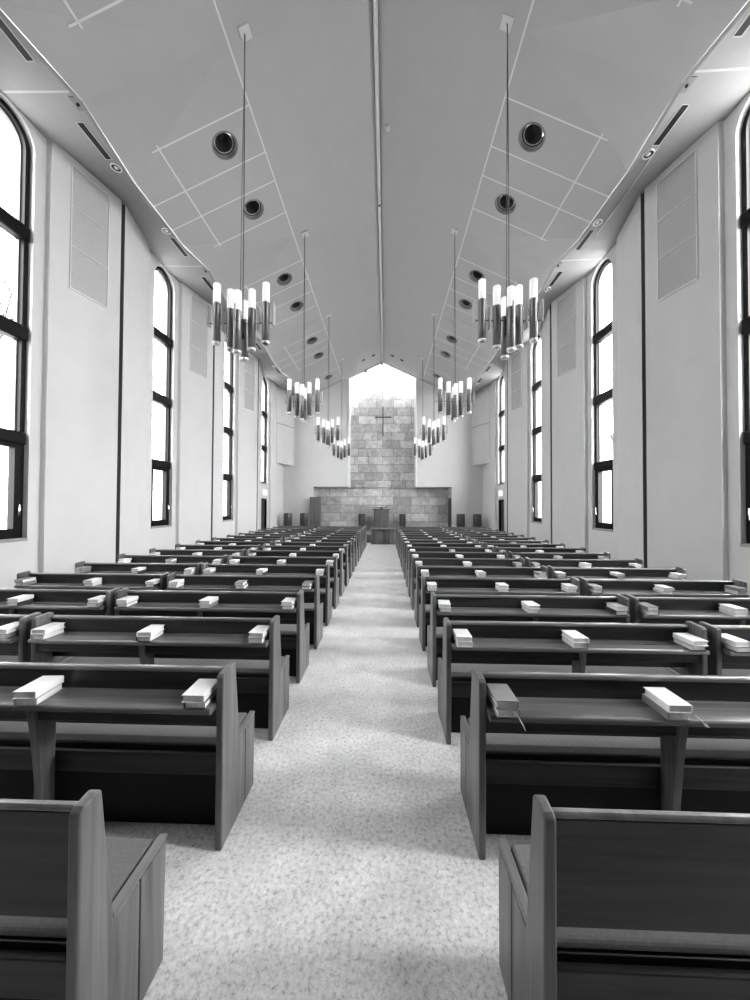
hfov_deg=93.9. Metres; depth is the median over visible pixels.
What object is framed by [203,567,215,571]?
book
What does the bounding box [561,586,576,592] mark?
book
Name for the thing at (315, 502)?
tall cabinet
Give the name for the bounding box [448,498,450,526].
door
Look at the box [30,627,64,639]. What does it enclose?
book
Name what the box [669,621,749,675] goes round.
pew
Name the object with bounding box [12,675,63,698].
book
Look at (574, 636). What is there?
book
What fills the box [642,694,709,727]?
book
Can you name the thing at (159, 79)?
ceiling
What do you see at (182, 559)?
pew
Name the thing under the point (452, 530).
pew
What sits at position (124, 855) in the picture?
cushion
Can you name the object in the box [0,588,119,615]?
pew
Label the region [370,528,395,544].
table
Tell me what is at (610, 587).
pew
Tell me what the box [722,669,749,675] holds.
cushion
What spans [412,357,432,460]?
chandelier
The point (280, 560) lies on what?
book
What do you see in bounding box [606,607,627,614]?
book
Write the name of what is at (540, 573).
book
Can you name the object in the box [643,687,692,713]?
book
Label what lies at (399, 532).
pew
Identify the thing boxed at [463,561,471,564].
book
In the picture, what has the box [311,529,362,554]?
pew
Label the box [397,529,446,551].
pew
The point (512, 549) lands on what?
pew
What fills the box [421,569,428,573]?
book
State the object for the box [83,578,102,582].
book
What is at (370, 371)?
skylight window
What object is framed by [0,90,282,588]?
wall
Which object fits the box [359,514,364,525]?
pedestal
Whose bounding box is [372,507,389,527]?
pulpit
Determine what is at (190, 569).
book
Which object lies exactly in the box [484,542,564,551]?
pew
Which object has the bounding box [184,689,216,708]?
book
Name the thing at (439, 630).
cushion
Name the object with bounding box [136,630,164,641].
book
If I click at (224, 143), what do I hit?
recessed light
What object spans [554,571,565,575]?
book
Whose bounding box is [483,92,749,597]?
wall
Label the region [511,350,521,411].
acoustic panel
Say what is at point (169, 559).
book
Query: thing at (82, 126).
air vent
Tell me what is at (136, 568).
book
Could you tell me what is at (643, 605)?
book
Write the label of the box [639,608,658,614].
book
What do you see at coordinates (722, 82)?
ceiling
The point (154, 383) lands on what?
bare tree
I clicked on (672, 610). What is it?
pew
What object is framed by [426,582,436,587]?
book
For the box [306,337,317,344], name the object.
recessed light
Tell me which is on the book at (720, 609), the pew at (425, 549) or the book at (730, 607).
the book at (730, 607)
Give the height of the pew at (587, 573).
0.838 m
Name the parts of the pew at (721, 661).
panel, rail, backrest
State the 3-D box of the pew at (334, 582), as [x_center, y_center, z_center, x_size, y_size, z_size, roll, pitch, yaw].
[-1.499,1.323,5.796,1.764,0.838,0.483,0,-1,2]
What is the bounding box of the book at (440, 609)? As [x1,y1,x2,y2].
[439,606,450,611]
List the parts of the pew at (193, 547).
rail, backrest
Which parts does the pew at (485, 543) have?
rail, backrest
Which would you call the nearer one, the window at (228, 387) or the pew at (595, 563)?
the pew at (595, 563)
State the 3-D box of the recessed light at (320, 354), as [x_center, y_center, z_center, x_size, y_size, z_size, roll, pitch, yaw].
[-2.266,-5.899,14.024,0.440,0.430,0.424,-1,-1,39]
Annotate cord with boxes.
[597,140,662,233]
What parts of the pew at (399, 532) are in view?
backrest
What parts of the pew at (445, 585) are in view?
panel, rail, backrest, panel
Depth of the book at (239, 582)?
3.99 m
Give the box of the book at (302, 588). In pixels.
[301,586,312,589]
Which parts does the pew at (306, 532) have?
backrest, rail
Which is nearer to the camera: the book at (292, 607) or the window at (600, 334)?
the book at (292, 607)
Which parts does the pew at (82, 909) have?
seat, backrest, rail, panel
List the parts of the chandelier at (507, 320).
lamp shade, lamp shade, lamp shade, ceiling plate, lamp shade, lamp shade, lamp shade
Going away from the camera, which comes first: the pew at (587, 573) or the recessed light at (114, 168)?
the pew at (587, 573)
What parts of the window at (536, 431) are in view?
sash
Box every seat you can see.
[284,513,291,525]
[300,513,307,525]
[456,514,464,526]
[473,514,481,526]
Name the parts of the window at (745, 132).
sill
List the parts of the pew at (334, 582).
panel, rail, backrest, panel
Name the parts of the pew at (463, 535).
rail, backrest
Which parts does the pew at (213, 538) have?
rail, backrest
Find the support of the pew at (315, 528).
on the floor
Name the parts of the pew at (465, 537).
panel, rail, backrest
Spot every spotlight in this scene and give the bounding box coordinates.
[68,96,83,110]
[680,76,696,92]
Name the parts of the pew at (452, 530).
rail, backrest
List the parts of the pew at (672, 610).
panel, rail, backrest, bracket leg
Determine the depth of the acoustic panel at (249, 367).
12.80 m
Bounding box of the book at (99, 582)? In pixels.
[84,581,102,586]
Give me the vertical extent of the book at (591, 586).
0.036 m
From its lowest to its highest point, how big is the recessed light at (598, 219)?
0.024 m
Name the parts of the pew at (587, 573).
panel, rail, backrest, panel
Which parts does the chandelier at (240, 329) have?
lamp shade, lamp shade, lamp shade, ceiling plate, lamp shade, lamp shade, lamp shade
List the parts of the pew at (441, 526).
rail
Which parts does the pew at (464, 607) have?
panel, rail, backrest, panel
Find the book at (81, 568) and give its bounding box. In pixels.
[75,566,90,570]
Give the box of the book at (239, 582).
[234,580,246,585]
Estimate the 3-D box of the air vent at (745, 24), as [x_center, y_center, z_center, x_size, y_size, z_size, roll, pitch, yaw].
[4.275,-5.495,3.867,0.120,0.020,0.562,0,-1,2]
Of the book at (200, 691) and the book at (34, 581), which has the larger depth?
the book at (34, 581)
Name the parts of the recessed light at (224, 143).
lamp bulb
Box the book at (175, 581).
[169,579,184,584]
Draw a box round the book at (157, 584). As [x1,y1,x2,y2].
[145,583,159,586]
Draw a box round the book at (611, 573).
[610,572,624,575]
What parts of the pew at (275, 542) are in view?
rail, backrest, panel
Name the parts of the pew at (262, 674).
panel, bracket leg, backrest, rail, seat, panel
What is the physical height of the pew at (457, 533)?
0.838 m
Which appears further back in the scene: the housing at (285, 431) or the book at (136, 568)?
the housing at (285, 431)
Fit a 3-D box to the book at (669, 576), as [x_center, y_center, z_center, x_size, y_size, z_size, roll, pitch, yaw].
[4.039,1.033,4.682,0.105,0.034,0.158,0,-1,3]
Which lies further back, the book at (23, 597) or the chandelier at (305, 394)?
the chandelier at (305, 394)
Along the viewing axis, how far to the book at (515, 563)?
5.46 m
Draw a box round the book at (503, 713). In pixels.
[487,695,525,730]
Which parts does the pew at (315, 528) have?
backrest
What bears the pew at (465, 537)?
on the floor
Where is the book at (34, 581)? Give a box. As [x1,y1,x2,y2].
[15,580,36,585]
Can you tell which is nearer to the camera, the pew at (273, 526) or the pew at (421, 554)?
the pew at (421, 554)
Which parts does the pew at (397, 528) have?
rail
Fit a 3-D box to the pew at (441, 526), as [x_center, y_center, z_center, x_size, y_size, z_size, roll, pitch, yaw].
[3.556,1.493,14.266,1.764,0.838,0.483,0,-1,2]
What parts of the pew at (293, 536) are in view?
rail, backrest, panel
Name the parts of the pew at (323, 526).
rail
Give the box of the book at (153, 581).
[145,579,159,583]
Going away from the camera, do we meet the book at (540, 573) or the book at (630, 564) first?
the book at (540, 573)
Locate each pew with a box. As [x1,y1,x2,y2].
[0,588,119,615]
[0,612,70,661]
[0,662,254,849]
[0,789,166,999]
[14,571,169,589]
[28,612,289,740]
[75,561,202,574]
[114,587,309,682]
[117,553,227,563]
[149,548,245,555]
[167,573,322,648]
[175,543,260,550]
[196,540,272,549]
[202,562,331,625]
[212,537,282,544]
[227,534,291,541]
[227,554,338,608]
[239,532,298,535]
[246,549,344,596]
[249,531,303,533]
[258,529,309,531]
[262,544,348,586]
[265,528,313,529]
[273,526,318,528]
[274,540,351,578]
[279,525,321,526]
[284,537,354,571]
[292,535,357,566]
[299,533,359,561]
[305,531,361,557]
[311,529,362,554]
[315,528,363,551]
[319,527,365,548]
[323,526,366,545]
[396,526,439,532]
[396,528,442,548]
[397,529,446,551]
[398,530,450,544]
[398,532,454,558]
[400,533,460,554]
[400,536,466,566]
[402,538,473,571]
[403,542,482,578]
[406,545,493,586]
[408,550,506,596]
[410,556,524,609]
[414,564,547,626]
[419,575,579,650]
[427,592,629,686]
[438,617,709,744]
[441,526,484,527]
[444,527,490,529]
[448,529,497,530]
[452,530,505,532]
[456,532,513,534]
[460,667,749,859]
[462,534,523,539]
[468,536,534,542]
[475,539,548,546]
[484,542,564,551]
[495,546,585,558]
[498,795,749,999]
[508,551,610,559]
[525,557,642,567]
[547,565,685,579]
[579,577,748,597]
[625,594,749,624]
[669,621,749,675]
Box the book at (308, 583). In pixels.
[302,580,313,586]
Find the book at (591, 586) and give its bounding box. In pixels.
[588,583,601,589]
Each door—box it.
[261,498,266,529]
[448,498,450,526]
[499,499,503,530]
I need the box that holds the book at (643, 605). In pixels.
[639,602,658,610]
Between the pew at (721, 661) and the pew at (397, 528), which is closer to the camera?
the pew at (721, 661)
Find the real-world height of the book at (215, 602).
0.036 m
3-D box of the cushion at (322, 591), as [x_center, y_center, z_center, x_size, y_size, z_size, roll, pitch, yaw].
[-1.521,1.327,5.108,1.682,0.034,0.264,0,-1,2]
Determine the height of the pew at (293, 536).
0.838 m
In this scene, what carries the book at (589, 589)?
on the pew at (610, 587)
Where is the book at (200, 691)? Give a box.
[181,679,216,702]
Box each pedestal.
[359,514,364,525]
[399,514,405,526]
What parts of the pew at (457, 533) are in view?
rail, backrest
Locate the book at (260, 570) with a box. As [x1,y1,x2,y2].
[256,568,267,572]
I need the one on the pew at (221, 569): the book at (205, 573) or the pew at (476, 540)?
the book at (205, 573)
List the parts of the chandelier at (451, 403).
lamp shade, lamp shade, ceiling plate, lamp shade, lamp shade, lamp shade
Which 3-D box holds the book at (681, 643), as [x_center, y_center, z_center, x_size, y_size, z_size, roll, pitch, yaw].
[2.151,0.985,2.396,0.103,0.033,0.154,0,-1,1]
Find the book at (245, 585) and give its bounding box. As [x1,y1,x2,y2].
[235,583,248,588]
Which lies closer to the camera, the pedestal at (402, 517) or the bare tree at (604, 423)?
the bare tree at (604, 423)
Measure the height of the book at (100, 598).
0.034 m
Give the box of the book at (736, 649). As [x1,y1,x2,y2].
[721,642,749,652]
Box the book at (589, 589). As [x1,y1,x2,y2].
[588,588,602,592]
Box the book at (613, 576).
[610,574,624,578]
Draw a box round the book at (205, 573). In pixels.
[203,570,215,574]
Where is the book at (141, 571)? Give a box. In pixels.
[131,569,145,573]
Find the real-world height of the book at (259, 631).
0.034 m
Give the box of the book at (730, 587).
[724,585,747,591]
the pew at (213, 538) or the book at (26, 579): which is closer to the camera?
the book at (26, 579)
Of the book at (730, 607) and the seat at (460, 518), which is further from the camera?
the seat at (460, 518)
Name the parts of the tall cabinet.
door, door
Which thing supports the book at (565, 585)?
on the book at (562, 588)
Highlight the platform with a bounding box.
[366,531,370,542]
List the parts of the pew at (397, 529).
rail, backrest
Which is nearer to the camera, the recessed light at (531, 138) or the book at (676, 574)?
the book at (676, 574)
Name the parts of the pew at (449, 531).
backrest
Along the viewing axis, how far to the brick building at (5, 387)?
16.98 m
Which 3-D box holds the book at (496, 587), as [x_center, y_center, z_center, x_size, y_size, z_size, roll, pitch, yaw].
[1.442,1.008,3.981,0.105,0.034,0.158,0,-1,5]
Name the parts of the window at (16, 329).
sash, sill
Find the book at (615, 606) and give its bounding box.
[606,602,628,610]
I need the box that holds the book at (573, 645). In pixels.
[561,635,588,648]
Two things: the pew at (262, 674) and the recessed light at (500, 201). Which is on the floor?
the pew at (262, 674)
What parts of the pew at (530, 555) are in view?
panel, rail, backrest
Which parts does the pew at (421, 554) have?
panel, rail, backrest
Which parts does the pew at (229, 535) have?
backrest, rail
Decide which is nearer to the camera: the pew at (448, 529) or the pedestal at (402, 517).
the pew at (448, 529)
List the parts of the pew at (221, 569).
panel, rail, backrest, panel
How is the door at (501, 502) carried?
in the wall at (678, 402)
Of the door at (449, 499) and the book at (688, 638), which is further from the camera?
the door at (449, 499)
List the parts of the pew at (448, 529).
backrest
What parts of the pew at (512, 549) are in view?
rail, backrest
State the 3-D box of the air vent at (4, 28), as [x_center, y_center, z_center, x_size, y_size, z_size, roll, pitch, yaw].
[-4.341,-5.534,4.130,0.120,0.020,0.562,0,-1,2]
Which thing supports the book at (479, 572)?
on the book
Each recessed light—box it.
[110,163,121,172]
[212,131,237,159]
[244,199,263,219]
[277,273,291,285]
[290,301,303,311]
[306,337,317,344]
[314,352,323,358]
[441,351,450,357]
[446,335,456,342]
[459,299,472,309]
[469,270,484,282]
[495,194,515,214]
[518,122,545,151]
[593,219,602,225]
[642,149,654,159]
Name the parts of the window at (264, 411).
sash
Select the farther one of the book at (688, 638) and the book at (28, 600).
the book at (28, 600)
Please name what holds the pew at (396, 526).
on the floor
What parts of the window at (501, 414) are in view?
sash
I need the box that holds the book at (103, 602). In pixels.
[86,601,105,606]
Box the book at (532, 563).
[530,562,539,565]
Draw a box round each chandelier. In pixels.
[207,22,274,361]
[284,230,322,422]
[315,313,341,446]
[331,358,351,460]
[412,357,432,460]
[420,312,444,446]
[435,227,474,421]
[473,12,543,359]
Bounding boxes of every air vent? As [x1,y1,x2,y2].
[0,17,35,61]
[75,121,112,159]
[169,237,188,256]
[201,277,212,290]
[548,271,563,285]
[575,229,595,249]
[651,103,690,145]
[731,12,749,37]
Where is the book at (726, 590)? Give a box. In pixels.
[724,588,747,594]
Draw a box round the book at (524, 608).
[521,604,539,612]
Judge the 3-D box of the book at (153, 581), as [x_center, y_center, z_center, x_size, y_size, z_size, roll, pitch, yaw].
[-2.592,0.956,4.109,0.105,0.034,0.158,0,-1,1]
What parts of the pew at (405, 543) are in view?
panel, rail, backrest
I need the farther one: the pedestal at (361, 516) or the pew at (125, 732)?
the pedestal at (361, 516)
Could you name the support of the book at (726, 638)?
on the book at (736, 649)
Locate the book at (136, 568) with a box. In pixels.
[132,567,145,570]
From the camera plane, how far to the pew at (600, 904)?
0.96 m
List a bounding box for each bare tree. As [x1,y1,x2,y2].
[0,237,14,365]
[152,360,162,459]
[603,345,612,441]
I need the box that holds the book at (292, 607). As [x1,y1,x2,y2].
[281,601,296,609]
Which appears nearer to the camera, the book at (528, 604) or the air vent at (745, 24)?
the book at (528, 604)
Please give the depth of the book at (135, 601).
3.25 m
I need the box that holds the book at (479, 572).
[475,570,485,574]
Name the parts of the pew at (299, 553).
rail, backrest, panel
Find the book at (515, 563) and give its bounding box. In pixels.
[512,562,521,565]
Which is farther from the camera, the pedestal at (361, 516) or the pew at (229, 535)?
the pedestal at (361, 516)
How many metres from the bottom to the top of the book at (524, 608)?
0.036 m
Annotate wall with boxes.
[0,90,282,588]
[283,379,482,526]
[317,370,447,530]
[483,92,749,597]
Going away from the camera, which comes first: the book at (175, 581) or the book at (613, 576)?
the book at (175, 581)
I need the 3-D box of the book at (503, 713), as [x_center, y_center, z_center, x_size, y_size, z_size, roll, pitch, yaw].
[0.608,0.979,1.632,0.112,0.069,0.199,0,-1,1]
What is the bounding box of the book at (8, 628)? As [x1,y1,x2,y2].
[0,622,18,633]
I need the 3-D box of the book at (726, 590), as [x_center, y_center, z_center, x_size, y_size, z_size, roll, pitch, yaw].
[4.018,1.019,3.901,0.105,0.034,0.158,0,-1,1]
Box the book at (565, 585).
[561,583,577,588]
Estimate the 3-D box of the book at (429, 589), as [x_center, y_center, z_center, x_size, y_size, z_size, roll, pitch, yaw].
[0.648,1.003,4.001,0.103,0.036,0.156,0,-1,4]
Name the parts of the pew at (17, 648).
backrest, rail, panel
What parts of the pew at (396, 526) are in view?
backrest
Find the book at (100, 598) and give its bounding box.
[87,595,105,602]
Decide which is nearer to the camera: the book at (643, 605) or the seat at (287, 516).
the book at (643, 605)
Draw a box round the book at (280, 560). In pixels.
[277,559,285,562]
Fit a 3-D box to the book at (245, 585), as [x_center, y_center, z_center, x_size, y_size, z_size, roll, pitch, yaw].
[-1.542,0.995,4.059,0.103,0.033,0.154,0,-1,-2]
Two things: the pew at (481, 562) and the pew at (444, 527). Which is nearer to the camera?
the pew at (481, 562)
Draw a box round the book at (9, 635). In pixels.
[0,630,18,638]
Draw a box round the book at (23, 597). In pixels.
[7,594,33,601]
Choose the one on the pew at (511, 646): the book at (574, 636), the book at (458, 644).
the book at (458, 644)
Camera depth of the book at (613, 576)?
4.64 m
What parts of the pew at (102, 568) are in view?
panel, rail, backrest, panel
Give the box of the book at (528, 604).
[521,601,540,608]
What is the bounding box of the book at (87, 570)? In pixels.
[74,569,90,572]
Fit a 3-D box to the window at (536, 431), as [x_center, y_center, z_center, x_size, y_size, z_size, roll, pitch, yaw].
[5.321,-2.302,11.364,0.220,6.106,0.752,0,-1,2]
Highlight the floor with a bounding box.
[104,543,530,999]
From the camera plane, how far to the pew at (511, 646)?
2.51 m
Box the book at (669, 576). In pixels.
[668,575,685,579]
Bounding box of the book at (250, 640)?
[248,634,268,643]
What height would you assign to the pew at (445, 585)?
0.838 m
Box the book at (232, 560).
[229,559,239,562]
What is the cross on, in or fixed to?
attached to the stone wall at (382, 467)
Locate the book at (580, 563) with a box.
[579,562,590,565]
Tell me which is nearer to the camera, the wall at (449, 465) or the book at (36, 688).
the book at (36, 688)
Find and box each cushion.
[0,655,59,661]
[0,712,246,745]
[0,838,152,937]
[64,656,283,674]
[280,624,305,634]
[304,603,313,611]
[320,588,324,594]
[425,604,430,612]
[436,627,442,637]
[451,663,675,677]
[467,718,749,760]
[511,844,749,955]
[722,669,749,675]
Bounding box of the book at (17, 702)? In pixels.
[14,682,63,706]
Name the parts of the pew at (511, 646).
panel, seat, rail, backrest, bracket leg, panel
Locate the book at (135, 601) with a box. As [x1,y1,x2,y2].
[116,599,138,606]
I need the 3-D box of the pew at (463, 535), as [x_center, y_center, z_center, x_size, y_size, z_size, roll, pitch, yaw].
[3.439,1.425,10.346,1.764,0.838,0.483,0,-1,2]
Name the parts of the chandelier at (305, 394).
lamp shade, lamp shade, lamp shade, ceiling plate, lamp shade, lamp shade, lamp shade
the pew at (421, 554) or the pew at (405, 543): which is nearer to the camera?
the pew at (421, 554)
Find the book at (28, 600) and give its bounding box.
[7,598,32,605]
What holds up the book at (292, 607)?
on the pew at (294, 633)
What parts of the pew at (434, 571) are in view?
panel, rail, backrest, panel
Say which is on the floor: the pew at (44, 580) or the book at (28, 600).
the pew at (44, 580)
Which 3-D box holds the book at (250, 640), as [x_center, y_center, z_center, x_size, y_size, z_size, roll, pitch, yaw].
[-0.825,0.970,2.484,0.103,0.036,0.156,0,-1,0]
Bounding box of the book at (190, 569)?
[184,567,195,571]
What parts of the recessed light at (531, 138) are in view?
lamp bulb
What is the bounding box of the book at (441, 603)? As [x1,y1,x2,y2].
[438,600,450,607]
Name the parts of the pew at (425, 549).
panel, rail, backrest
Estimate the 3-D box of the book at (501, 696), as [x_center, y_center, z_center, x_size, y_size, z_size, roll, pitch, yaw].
[0.600,0.926,1.656,0.103,0.036,0.156,0,-1,2]
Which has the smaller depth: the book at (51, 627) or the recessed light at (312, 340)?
the book at (51, 627)
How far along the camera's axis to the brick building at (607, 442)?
28.28 m
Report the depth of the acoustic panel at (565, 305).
9.04 m
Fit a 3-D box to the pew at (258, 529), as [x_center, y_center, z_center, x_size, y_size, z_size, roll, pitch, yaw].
[-3.119,1.423,12.114,1.764,0.838,0.483,0,-1,2]
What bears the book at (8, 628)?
on the book at (9, 635)
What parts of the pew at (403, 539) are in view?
panel, rail, backrest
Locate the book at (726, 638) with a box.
[721,633,749,646]
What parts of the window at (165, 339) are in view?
sill, sash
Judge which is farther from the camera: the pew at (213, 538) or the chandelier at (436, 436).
the chandelier at (436, 436)
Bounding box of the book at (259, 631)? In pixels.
[248,625,268,637]
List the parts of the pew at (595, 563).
panel, backrest, rail, panel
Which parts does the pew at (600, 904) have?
panel, rail, backrest, seat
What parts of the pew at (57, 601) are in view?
bracket leg, backrest, rail, panel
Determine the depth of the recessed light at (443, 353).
13.99 m
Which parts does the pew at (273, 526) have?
rail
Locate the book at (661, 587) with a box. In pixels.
[654,584,674,590]
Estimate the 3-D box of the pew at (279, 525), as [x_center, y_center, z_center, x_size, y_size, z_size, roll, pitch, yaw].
[-3.048,1.463,14.457,1.764,0.838,0.483,0,-1,2]
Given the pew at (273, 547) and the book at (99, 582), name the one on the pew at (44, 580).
the book at (99, 582)
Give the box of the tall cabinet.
[309,497,320,525]
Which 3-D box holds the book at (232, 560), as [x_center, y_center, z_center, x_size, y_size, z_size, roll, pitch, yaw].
[-2.270,0.981,5.651,0.105,0.034,0.158,0,-1,4]
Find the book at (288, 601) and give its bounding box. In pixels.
[281,597,296,605]
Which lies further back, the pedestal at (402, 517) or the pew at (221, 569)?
the pedestal at (402, 517)
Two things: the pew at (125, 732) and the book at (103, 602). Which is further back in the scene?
the book at (103, 602)
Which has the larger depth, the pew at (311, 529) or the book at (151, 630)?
the pew at (311, 529)
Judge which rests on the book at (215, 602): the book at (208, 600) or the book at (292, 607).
the book at (208, 600)
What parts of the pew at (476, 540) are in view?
rail, backrest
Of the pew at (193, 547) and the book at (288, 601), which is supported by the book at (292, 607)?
the book at (288, 601)
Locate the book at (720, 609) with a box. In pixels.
[718,607,747,615]
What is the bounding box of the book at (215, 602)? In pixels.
[199,600,217,607]
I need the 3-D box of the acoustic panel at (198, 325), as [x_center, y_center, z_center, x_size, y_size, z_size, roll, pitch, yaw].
[-4.695,-4.339,9.357,0.017,2.019,0.608,0,-1,16]
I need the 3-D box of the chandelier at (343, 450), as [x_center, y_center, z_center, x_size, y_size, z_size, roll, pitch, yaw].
[-1.447,-3.937,15.171,0.858,4.446,0.400,1,-1,-19]
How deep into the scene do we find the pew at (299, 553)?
6.51 m
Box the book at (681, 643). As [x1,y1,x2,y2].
[672,637,706,650]
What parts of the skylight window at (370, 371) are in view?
pane, pane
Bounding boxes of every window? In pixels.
[0,97,30,542]
[151,266,172,528]
[223,340,233,521]
[261,377,267,484]
[348,362,417,486]
[498,376,503,484]
[531,335,541,523]
[592,259,612,531]
[740,107,749,547]
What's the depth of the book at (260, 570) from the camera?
4.81 m
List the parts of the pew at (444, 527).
rail, backrest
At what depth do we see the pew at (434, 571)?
4.85 m
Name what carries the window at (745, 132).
in the wall at (678, 402)
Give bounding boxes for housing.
[276,387,294,465]
[472,385,489,465]
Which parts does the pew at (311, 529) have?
backrest, rail, panel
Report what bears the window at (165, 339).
in the wall at (87, 476)
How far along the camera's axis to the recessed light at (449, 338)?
12.73 m
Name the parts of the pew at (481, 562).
panel, rail, backrest, panel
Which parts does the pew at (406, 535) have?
backrest, rail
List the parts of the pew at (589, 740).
panel, rail, backrest, seat, bracket leg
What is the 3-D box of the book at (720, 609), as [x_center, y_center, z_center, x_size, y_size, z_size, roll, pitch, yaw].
[3.205,1.002,3.139,0.105,0.034,0.158,0,-1,-1]
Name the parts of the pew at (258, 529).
backrest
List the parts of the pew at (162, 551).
backrest, rail, panel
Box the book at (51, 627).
[31,622,65,634]
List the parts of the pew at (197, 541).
backrest, rail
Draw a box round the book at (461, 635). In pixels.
[452,629,471,641]
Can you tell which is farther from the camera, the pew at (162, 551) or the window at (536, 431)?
the window at (536, 431)
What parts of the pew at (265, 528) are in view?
rail, backrest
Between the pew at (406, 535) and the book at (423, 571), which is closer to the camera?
the book at (423, 571)
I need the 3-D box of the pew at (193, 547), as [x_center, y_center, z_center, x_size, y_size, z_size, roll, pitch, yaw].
[-3.272,1.342,7.421,1.764,0.838,0.483,0,-1,2]
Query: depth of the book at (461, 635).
2.39 m
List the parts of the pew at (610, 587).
panel, rail, backrest, panel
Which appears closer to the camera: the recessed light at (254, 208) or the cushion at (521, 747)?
the cushion at (521, 747)
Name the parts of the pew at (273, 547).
rail, backrest, panel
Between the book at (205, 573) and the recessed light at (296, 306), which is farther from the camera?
the recessed light at (296, 306)
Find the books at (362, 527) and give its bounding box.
[268,527,479,534]
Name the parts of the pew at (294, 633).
panel, bracket leg, rail, backrest, seat, panel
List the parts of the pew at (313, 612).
panel, rail, backrest, panel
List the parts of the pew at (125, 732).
bracket leg, seat, backrest, rail, panel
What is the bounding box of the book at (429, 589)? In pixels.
[427,587,436,590]
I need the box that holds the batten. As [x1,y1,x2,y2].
[373,0,382,361]
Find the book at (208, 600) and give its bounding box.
[199,596,218,604]
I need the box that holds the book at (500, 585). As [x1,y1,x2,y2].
[495,582,508,588]
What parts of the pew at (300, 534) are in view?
backrest, rail, panel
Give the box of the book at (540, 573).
[533,571,546,575]
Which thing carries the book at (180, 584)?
on the pew at (313, 612)
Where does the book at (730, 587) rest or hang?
on the book at (726, 590)
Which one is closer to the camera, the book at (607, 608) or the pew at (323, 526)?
the book at (607, 608)
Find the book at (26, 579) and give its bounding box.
[15,577,35,582]
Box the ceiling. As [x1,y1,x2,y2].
[0,0,747,397]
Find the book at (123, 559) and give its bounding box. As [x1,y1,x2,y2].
[119,558,131,560]
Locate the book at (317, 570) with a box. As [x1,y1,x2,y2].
[316,569,324,572]
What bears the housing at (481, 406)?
attached to the wall at (678, 402)
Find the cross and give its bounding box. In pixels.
[375,407,390,435]
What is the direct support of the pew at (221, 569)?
on the floor
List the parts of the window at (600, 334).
sill, sash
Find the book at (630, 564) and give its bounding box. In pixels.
[629,563,641,566]
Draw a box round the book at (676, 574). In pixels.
[669,572,686,576]
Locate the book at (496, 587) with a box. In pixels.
[495,586,507,591]
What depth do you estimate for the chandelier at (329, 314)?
11.60 m
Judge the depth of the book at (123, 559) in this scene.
5.71 m
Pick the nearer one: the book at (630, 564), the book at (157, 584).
the book at (157, 584)
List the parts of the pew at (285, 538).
backrest, rail, panel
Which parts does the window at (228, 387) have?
sash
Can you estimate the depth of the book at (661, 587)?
3.87 m
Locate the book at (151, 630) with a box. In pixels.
[136,624,164,636]
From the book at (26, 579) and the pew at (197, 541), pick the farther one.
the pew at (197, 541)
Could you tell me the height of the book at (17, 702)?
0.036 m
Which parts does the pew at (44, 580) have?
panel, backrest, rail, panel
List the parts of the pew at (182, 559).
panel, rail, backrest, panel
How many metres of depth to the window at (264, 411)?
15.43 m
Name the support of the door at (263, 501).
in the wall at (87, 476)
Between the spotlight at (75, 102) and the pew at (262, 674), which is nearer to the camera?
the pew at (262, 674)
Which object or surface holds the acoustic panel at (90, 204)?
attached to the wall at (87, 476)
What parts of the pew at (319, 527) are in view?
rail, backrest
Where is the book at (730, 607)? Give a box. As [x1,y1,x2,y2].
[719,604,747,612]
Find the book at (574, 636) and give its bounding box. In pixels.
[561,630,588,642]
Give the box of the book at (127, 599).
[115,596,137,603]
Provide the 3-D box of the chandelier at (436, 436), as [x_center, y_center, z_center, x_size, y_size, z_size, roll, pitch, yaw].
[1.945,-3.981,11.566,0.858,4.446,0.400,1,-1,-19]
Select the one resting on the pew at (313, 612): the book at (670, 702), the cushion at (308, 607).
the cushion at (308, 607)
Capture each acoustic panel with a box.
[69,164,109,308]
[190,294,207,378]
[244,355,254,411]
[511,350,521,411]
[557,288,574,376]
[656,148,697,301]
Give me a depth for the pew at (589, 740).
1.74 m
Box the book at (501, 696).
[486,683,518,708]
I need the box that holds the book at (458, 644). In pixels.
[453,637,472,646]
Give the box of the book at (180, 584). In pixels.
[168,582,183,587]
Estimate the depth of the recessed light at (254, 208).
7.24 m
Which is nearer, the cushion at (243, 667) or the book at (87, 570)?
the cushion at (243, 667)
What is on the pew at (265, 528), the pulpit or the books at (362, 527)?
the books at (362, 527)
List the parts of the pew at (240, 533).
rail, backrest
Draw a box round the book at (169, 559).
[165,558,176,561]
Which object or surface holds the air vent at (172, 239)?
attached to the wall at (87, 476)
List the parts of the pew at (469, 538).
backrest, rail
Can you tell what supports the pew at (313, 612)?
on the floor
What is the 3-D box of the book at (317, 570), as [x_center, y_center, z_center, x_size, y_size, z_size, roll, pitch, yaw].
[-0.756,0.978,4.824,0.105,0.034,0.158,0,-1,-2]
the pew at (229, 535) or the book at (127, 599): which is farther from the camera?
the pew at (229, 535)
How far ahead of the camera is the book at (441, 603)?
3.17 m
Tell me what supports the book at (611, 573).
on the book at (613, 576)
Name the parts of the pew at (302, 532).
rail, backrest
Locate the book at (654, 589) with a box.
[653,587,671,593]
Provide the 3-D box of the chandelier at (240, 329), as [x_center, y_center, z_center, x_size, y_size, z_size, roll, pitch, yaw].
[-1.767,-4.118,4.678,0.858,4.446,0.400,1,-1,-19]
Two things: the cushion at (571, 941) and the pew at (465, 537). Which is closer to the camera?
the cushion at (571, 941)
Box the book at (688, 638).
[673,633,708,645]
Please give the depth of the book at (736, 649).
2.30 m
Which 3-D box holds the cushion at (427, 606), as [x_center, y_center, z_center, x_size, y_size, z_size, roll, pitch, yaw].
[1.431,1.327,4.242,1.682,0.034,0.264,0,-1,2]

